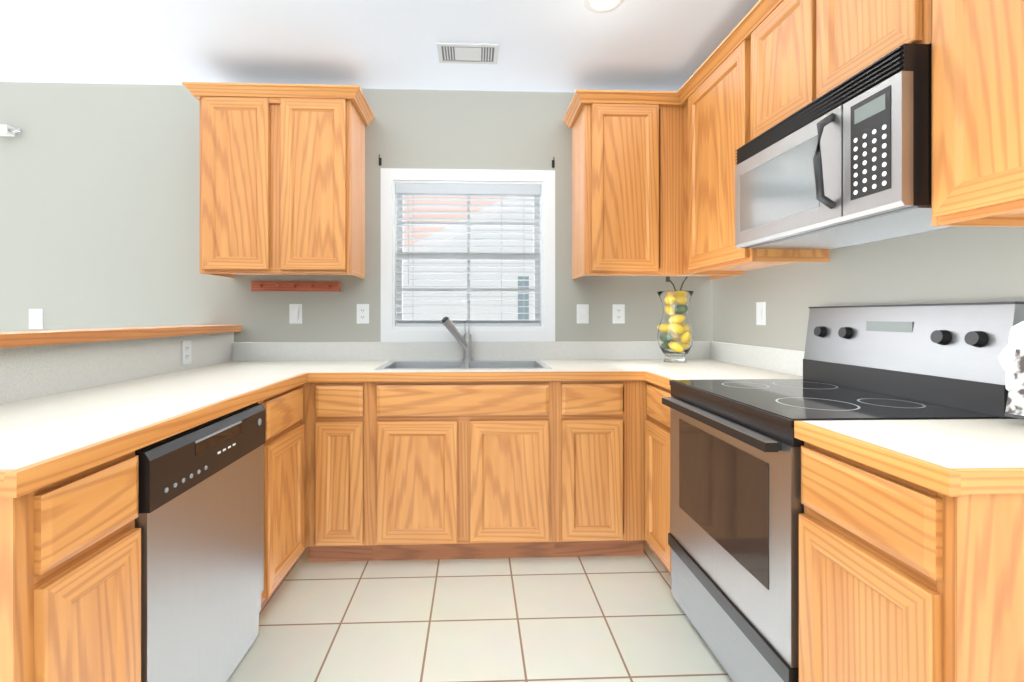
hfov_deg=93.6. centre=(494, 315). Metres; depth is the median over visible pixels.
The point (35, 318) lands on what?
plate
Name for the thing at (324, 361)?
countertop
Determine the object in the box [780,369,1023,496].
countertop
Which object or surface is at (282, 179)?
upper cabinet
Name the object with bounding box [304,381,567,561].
base cabinet
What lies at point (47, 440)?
countertop
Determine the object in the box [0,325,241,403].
wall
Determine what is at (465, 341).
faucet
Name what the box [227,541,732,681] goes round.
floor
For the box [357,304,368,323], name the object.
electrical outlet
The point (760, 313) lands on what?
switch plate
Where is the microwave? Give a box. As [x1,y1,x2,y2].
[735,43,949,248]
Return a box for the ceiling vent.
[437,42,498,63]
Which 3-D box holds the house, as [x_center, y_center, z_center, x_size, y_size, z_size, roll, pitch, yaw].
[0.220,-1.616,6.989,11.000,5.765,0.450,0,0,-2]
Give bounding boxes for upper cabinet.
[182,82,374,278]
[571,84,743,279]
[687,20,828,271]
[747,0,922,142]
[915,0,1023,226]
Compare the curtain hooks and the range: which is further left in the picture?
the curtain hooks
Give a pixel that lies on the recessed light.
(599, 6)
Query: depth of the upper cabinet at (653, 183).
2.58 m
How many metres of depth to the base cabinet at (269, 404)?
1.83 m
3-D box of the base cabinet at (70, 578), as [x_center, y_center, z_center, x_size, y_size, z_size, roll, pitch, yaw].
[-1.122,0.743,0.971,0.606,0.874,0.299,0,0,-2]
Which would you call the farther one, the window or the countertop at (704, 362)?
the window
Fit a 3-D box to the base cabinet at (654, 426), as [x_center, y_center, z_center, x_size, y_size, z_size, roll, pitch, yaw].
[1.025,0.743,2.170,0.606,0.874,0.339,0,0,-2]
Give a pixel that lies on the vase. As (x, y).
(675, 336)
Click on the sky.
(442, 202)
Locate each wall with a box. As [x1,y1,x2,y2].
[0,82,711,341]
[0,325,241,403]
[712,227,1023,350]
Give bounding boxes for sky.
[403,196,505,248]
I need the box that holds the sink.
[374,360,552,369]
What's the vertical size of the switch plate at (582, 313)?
0.116 m
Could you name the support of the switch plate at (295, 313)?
attached to the wall at (99, 206)
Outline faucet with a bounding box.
[442,317,472,360]
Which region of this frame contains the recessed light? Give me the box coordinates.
[584,0,623,12]
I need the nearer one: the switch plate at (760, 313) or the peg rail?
the switch plate at (760, 313)
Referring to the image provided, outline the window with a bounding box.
[381,168,554,341]
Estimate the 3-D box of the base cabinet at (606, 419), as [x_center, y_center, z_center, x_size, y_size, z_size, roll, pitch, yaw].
[0.487,0.743,2.583,0.476,0.874,0.606,0,0,-2]
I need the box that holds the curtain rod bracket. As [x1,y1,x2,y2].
[0,124,21,136]
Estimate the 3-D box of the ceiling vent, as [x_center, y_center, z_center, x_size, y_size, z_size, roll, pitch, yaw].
[-0.136,-1.345,2.471,0.306,0.008,0.180,0,0,-2]
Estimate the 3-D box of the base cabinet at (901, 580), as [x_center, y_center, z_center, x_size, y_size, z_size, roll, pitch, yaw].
[1.071,0.743,1.033,0.606,0.874,0.386,0,0,-2]
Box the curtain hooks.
[379,155,554,167]
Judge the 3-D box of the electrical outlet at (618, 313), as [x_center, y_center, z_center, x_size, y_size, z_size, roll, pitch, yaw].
[0.753,-0.010,2.918,0.072,0.116,0.008,0,0,-2]
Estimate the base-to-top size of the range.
1.216 m
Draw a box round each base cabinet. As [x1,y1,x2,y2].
[0,451,140,681]
[256,395,275,612]
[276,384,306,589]
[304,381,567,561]
[568,380,647,556]
[644,382,663,565]
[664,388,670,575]
[799,441,1023,681]
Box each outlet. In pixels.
[181,340,190,364]
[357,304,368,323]
[613,304,624,322]
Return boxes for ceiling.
[0,0,758,92]
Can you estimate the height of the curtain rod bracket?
0.050 m
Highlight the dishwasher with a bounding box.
[135,403,265,681]
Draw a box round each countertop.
[0,369,307,497]
[193,341,740,381]
[644,345,804,389]
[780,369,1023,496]
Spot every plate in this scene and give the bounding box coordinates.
[29,309,42,328]
[289,304,301,323]
[577,304,588,322]
[756,302,765,324]
[998,321,1023,418]
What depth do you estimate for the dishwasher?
1.37 m
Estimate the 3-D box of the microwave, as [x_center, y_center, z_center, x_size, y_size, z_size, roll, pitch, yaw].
[1.157,-0.470,1.573,0.456,0.404,0.759,0,0,-2]
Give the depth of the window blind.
2.90 m
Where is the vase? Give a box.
[657,277,693,362]
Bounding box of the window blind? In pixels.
[395,183,540,326]
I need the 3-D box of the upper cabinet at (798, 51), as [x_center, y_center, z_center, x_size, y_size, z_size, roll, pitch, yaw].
[1.213,-0.940,1.576,0.345,0.489,0.765,0,0,-2]
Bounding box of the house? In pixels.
[403,197,533,320]
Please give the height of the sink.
0.174 m
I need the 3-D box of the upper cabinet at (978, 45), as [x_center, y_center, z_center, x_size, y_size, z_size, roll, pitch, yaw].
[1.241,-0.712,0.892,0.345,0.944,0.644,0,0,-2]
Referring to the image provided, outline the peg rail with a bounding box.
[251,282,339,291]
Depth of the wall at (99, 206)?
2.82 m
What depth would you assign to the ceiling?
2.37 m
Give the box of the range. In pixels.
[662,302,1023,681]
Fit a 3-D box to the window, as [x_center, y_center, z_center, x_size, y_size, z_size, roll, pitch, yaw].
[-0.159,-0.358,2.953,1.040,1.029,0.166,0,0,-2]
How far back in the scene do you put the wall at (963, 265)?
1.75 m
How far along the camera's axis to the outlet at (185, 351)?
2.35 m
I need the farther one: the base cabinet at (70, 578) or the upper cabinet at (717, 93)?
the upper cabinet at (717, 93)
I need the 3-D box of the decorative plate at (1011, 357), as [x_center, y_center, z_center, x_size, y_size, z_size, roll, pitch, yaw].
[1.323,0.108,1.078,0.099,0.314,0.314,0,0,-17]

